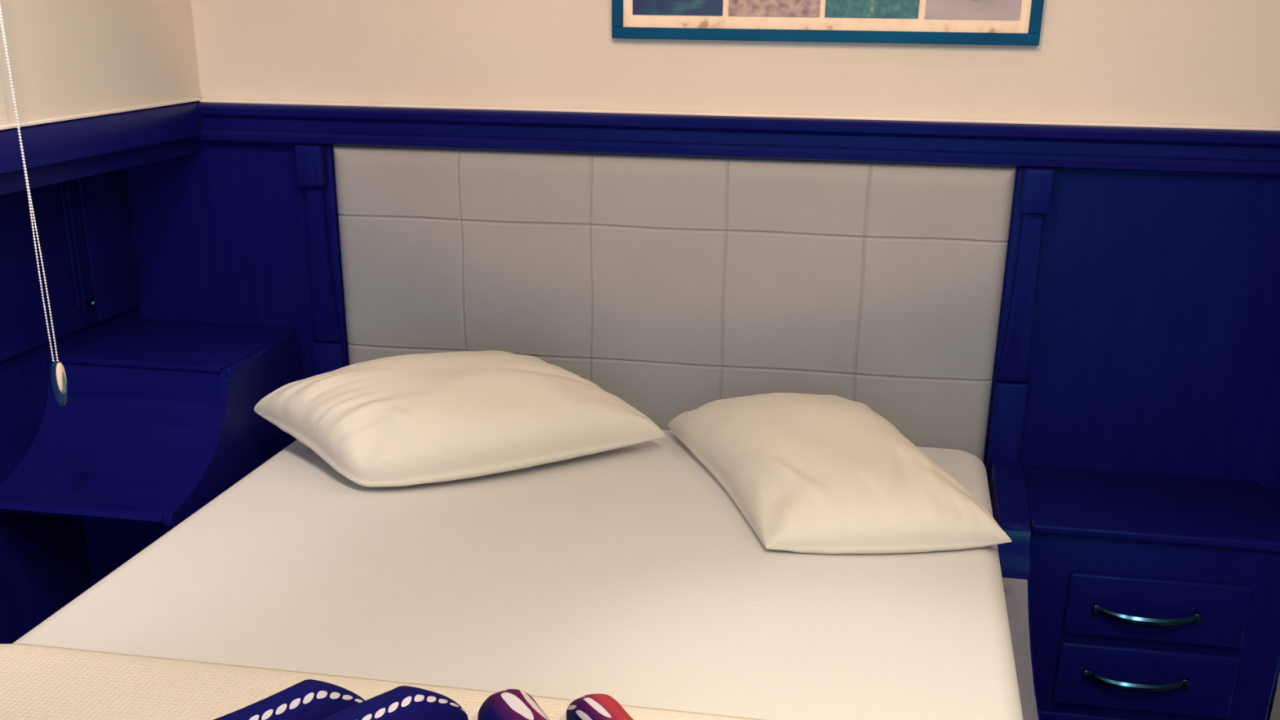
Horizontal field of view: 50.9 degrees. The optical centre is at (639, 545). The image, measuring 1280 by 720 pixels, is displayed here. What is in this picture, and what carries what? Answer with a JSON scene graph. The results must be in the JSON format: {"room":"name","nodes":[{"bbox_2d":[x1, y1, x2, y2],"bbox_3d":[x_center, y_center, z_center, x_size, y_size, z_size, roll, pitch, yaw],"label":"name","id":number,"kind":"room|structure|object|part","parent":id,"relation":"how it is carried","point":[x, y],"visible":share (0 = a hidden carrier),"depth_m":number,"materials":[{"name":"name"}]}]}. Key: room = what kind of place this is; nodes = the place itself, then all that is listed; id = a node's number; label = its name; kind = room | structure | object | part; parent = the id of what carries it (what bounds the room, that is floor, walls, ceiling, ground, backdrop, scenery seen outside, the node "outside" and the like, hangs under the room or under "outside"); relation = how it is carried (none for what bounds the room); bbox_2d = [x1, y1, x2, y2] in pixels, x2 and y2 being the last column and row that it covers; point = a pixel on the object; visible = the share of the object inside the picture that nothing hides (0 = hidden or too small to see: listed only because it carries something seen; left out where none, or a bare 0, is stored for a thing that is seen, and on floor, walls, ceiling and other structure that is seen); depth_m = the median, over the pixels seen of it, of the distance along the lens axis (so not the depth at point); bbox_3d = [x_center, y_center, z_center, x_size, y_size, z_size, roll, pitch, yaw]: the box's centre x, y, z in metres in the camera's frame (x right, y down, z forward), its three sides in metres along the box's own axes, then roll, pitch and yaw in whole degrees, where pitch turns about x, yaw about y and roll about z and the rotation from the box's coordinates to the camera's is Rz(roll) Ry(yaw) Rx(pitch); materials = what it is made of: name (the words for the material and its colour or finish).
{"room":"bedroom","nodes":[
{"label":"bedroom","id":0,"kind":"room"},
{"bbox_2d":[0,0,201,125],"bbox_3d":[-1.556,-0.658,0.573,0.404,1.270,4.615,5,23,10],"label":"wall","id":1,"kind":"structure","parent":0,"point":[67,57],"depth_m":2.47,"materials":[{"name":"white paint"}]},
{"bbox_2d":[0,2,66,406],"bbox_3d":[-1.030,-0.880,2.125,0.068,1.368,0.040,5,23,10],"label":"chain","id":2,"kind":"object","parent":1,"relation":"hanging from","point":[59,380],"visible":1,"depth_m":2.31,"materials":[{"name":"white plastic"}]},
{"bbox_2d":[0,306,139,644],"bbox_3d":[-1.670,0.456,1.043,0.200,1.150,4.600,5,23,10],"label":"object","id":3,"kind":"structure","parent":1,"relation":"attached to","point":[45,566],"depth_m":2.73,"materials":[{"name":"blue wood"}]},
{"bbox_2d":[0,168,139,361],"bbox_3d":[-1.208,-0.521,2.548,0.041,0.333,0.925,5,23,10],"label":"wall panel","id":4,"kind":"object","parent":1,"relation":"attached to","point":[82,224],"visible":0.9,"depth_m":2.74,"materials":[{"name":"blue wood"}]},
{"bbox_3d":[-1.200,-0.561,2.645,0.016,0.333,0.365,5,23,10],"label":"door","id":5,"kind":"part","parent":4,"relation":"part of","materials":[{"name":"blue wood"}]},
{"bbox_3d":[-1.165,-0.612,2.762,0.006,0.250,0.028,5,23,10],"label":"moulding","id":6,"kind":"part","parent":4,"relation":"part of","materials":[{"name":"blue wood"}]},
{"bbox_3d":[-1.153,-0.508,2.825,0.025,0.018,0.018,5,23,10],"label":"knob","id":7,"kind":"part","parent":4,"relation":"part of","materials":[{"name":"silver metal"}]},
{"bbox_3d":[-1.149,-0.663,2.895,0.016,0.333,0.165,5,23,10],"label":"door","id":8,"kind":"part","parent":4,"relation":"part of","materials":[{"name":"blue wood"}]},
{"bbox_2d":[0,97,200,129],"bbox_3d":[-1.363,-0.089,0.751,0.018,0.005,4.588,5,23,10],"label":"trim","id":9,"kind":"structure","parent":1,"relation":"attached to","point":[193,100],"depth_m":2.47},
{"bbox_2d":[0,137,200,195],"bbox_3d":[-1.426,-0.012,0.802,0.110,0.035,4.600,5,23,10],"label":"trim","id":10,"kind":"structure","parent":1,"relation":"attached to","point":[38,177],"depth_m":2.51,"materials":[{"name":"blue wood"}]},
{"bbox_2d":[0,101,204,175],"bbox_3d":[-1.414,-0.060,0.780,0.134,0.070,4.600,5,23,10],"label":"trim","id":11,"kind":"structure","parent":1,"relation":"attached to","point":[51,144],"depth_m":2.47,"materials":[{"name":"blue wood"}]},
{"bbox_2d":[191,0,1279,126],"bbox_3d":[0.255,-1.401,2.482,3.200,1.310,0.085,5,23,10],"label":"wall","id":12,"kind":"structure","parent":0,"point":[1195,62],"depth_m":2.64,"materials":[{"name":"white paint"}]},
{"bbox_2d":[294,144,348,375],"bbox_3d":[-0.689,-0.464,2.968,0.068,0.809,0.050,5,23,10],"label":"trim","id":13,"kind":"structure","parent":12,"relation":"attached to","point":[314,163],"depth_m":2.90,"materials":[{"name":"blue wood"}]},
{"bbox_2d":[332,145,1017,464],"bbox_3d":[0.035,-0.410,2.857,1.400,0.809,0.029,5,23,10],"label":"headboard","id":14,"kind":"object","parent":12,"relation":"attached to","point":[672,286],"visible":0.64,"depth_m":2.77,"materials":[{"name":"leather"}]},
{"bbox_2d":[121,141,1279,705],"bbox_3d":[0.241,-0.279,2.935,3.200,1.110,0.100,5,23,10],"label":"wall paneling","id":15,"kind":"structure","parent":12,"relation":"attached to","point":[1154,345],"depth_m":2.71,"materials":[{"name":"blue wood"}]},
{"bbox_2d":[191,102,1279,175],"bbox_3d":[0.399,-0.795,2.634,2.752,0.077,0.066,5,23,10],"label":"trim","id":16,"kind":"structure","parent":12,"relation":"attached to","point":[1251,152],"depth_m":2.64,"materials":[{"name":"blue wood"}]},
{"bbox_2d":[199,98,1279,130],"bbox_3d":[0.410,-0.835,2.623,2.732,0.005,0.032,5,23,10],"label":"trim","id":17,"kind":"structure","parent":12,"relation":"attached to","point":[211,100],"depth_m":2.64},
{"bbox_2d":[611,0,1044,45],"bbox_3d":[0.348,-1.232,2.474,0.813,0.573,0.021,5,23,10],"label":"framed picture","id":18,"kind":"object","parent":12,"relation":"attached to","point":[973,22],"visible":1,"depth_m":2.56,"materials":[{"name":"paper"}]},
{"bbox_2d":[632,0,723,15],"bbox_3d":[0.075,-1.255,2.518,0.177,0.488,0.002,5,23,10],"label":"photograph","id":19,"kind":"object","parent":18,"relation":"attached to","point":[640,7],"depth_m":2.61,"materials":[{"name":"paper"}]},
{"bbox_2d":[728,0,820,17],"bbox_3d":[0.259,-1.240,2.487,0.175,0.488,0.002,5,23,10],"label":"photograph","id":20,"kind":"object","parent":18,"relation":"attached to","point":[736,8],"depth_m":2.57},
{"bbox_2d":[824,0,919,18],"bbox_3d":[0.441,-1.225,2.456,0.175,0.488,0.002,5,23,10],"label":"photograph","id":21,"kind":"object","parent":18,"relation":"attached to","point":[833,9],"depth_m":2.54},
{"bbox_2d":[924,0,1022,19],"bbox_3d":[0.624,-1.210,2.424,0.174,0.488,0.002,5,23,10],"label":"photograph","id":22,"kind":"object","parent":18,"relation":"attached to","point":[934,9],"depth_m":2.51},
{"bbox_2d":[985,166,1055,488],"bbox_3d":[0.754,-0.346,2.720,0.068,0.809,0.050,5,23,10],"label":"trim","id":23,"kind":"structure","parent":12,"relation":"attached to","point":[1033,191],"depth_m":2.67,"materials":[{"name":"blue wood"}]},
{"bbox_2d":[1266,705,1272,719],"bbox_3d":[-0.390,1.097,1.098,2.800,0.050,4.700,5,23,10],"label":"floor","id":24,"kind":"structure","parent":0,"point":[1269,710],"depth_m":2.88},
{"bbox_2d":[0,318,301,585],"bbox_3d":[-1.008,-0.052,2.872,0.398,0.713,0.642,5,23,10],"label":"nightstand","id":25,"kind":"object","parent":24,"relation":"on","point":[158,419],"visible":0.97,"depth_m":2.71,"materials":[{"name":"blue wood"}]},
{"bbox_3d":[-0.825,-0.040,2.822,0.018,0.692,0.609,5,23,10],"label":"panel","id":26,"kind":"part","parent":25,"relation":"part of","materials":[{"name":"blue wood"}]},
{"bbox_2d":[988,457,1040,719],"bbox_3d":[-0.144,0.396,2.046,1.490,0.530,2.078,5,23,10],"label":"bed base","id":27,"kind":"object","parent":24,"relation":"on","point":[1007,487],"visible":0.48,"depth_m":2.48,"materials":[{"name":"blue wood"}]},
{"bbox_2d":[12,429,1022,719],"bbox_3d":[-0.180,0.242,2.000,1.430,0.250,2.094,5,23,10],"label":"mattress","id":28,"kind":"object","parent":27,"relation":"on","point":[630,575],"visible":0.57,"depth_m":2.06,"materials":[{"name":"white fabric"}]},
{"bbox_2d":[0,644,764,719],"bbox_3d":[-0.300,0.427,1.459,1.476,0.211,0.789,5,23,10],"label":"coverlet","id":29,"kind":"object","parent":28,"relation":"on","point":[37,682],"visible":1,"depth_m":1.76,"materials":[{"name":"beige fabric"}]},
{"bbox_2d":[213,679,364,719],"bbox_3d":[-0.469,0.222,1.563,0.360,0.081,0.067,-17,28,-36],"label":"folded cloth","id":30,"kind":"object","parent":29,"relation":"on","point":[308,699],"visible":0.76,"depth_m":1.59,"materials":[{"name":"blue fabric"}]},
{"bbox_2d":[321,685,468,719],"bbox_3d":[-0.352,0.228,1.556,0.360,0.078,0.067,-18,29,-37],"label":"folded cloth","id":31,"kind":"object","parent":29,"relation":"on","point":[402,702],"visible":1,"depth_m":1.58,"materials":[{"name":"blue fabric"}]},
{"bbox_2d":[477,688,549,719],"bbox_3d":[-0.120,0.235,1.547,0.070,0.076,0.320,-10,25,-24],"label":"folded cloth","id":32,"kind":"object","parent":29,"relation":"on","point":[507,704],"visible":1,"depth_m":1.58,"materials":[{"name":"fabric"}]},
{"bbox_2d":[565,693,633,719],"bbox_3d":[-0.009,0.239,1.552,0.065,0.068,0.320,-11,25,-25],"label":"folded cloth","id":33,"kind":"object","parent":29,"relation":"on","point":[591,706],"visible":1,"depth_m":1.60,"materials":[{"name":"fabric"}]},
{"bbox_2d":[253,350,665,487],"bbox_3d":[-0.346,-0.269,2.647,0.768,0.188,0.373,-8,24,-20],"label":"pillow","id":34,"kind":"object","parent":28,"relation":"on","point":[408,420],"visible":1,"depth_m":2.54,"materials":[{"name":"fabric"}]},
{"bbox_2d":[666,392,1012,554],"bbox_3d":[0.341,-0.180,2.510,0.410,0.150,0.722,-5,23,-13],"label":"pillow","id":35,"kind":"object","parent":28,"relation":"on","point":[809,473],"visible":1,"depth_m":2.30,"materials":[{"name":"fabric"}]},
{"bbox_2d":[1022,466,1279,719],"bbox_3d":[0.988,0.157,2.689,0.476,0.506,0.390,5,23,10],"label":"nightstand","id":36,"kind":"object","parent":24,"relation":"on","point":[1153,597],"visible":0.93,"depth_m":2.54,"materials":[{"name":"blue wood"}]},
{"bbox_3d":[0.940,0.261,2.548,0.192,0.026,0.038,5,23,10],"label":"handle","id":37,"kind":"part","parent":36,"relation":"part of","materials":[{"name":"silver metal"}]},
{"bbox_3d":[0.964,0.256,2.571,0.324,0.132,0.018,5,23,10],"label":"drawer","id":38,"kind":"part","parent":36,"relation":"part of","materials":[{"name":"blue wood"}]},
{"bbox_3d":[0.942,0.135,2.496,0.192,0.026,0.038,5,23,10],"label":"handle","id":39,"kind":"part","parent":36,"relation":"part of","materials":[{"name":"silver metal"}]},
{"bbox_3d":[0.965,0.120,2.516,0.324,0.126,0.018,5,23,10],"label":"drawer","id":40,"kind":"part","parent":36,"relation":"part of","materials":[{"name":"blue wood"}]},
{"bbox_2d":[1269,673,1279,719],"bbox_3d":[1.079,0.161,0.166,0.551,2.420,4.248,5,23,10],"label":"wall","id":41,"kind":"structure","parent":0,"point":[1275,713],"depth_m":2.51,"materials":[{"name":"white paint"}]}
]}

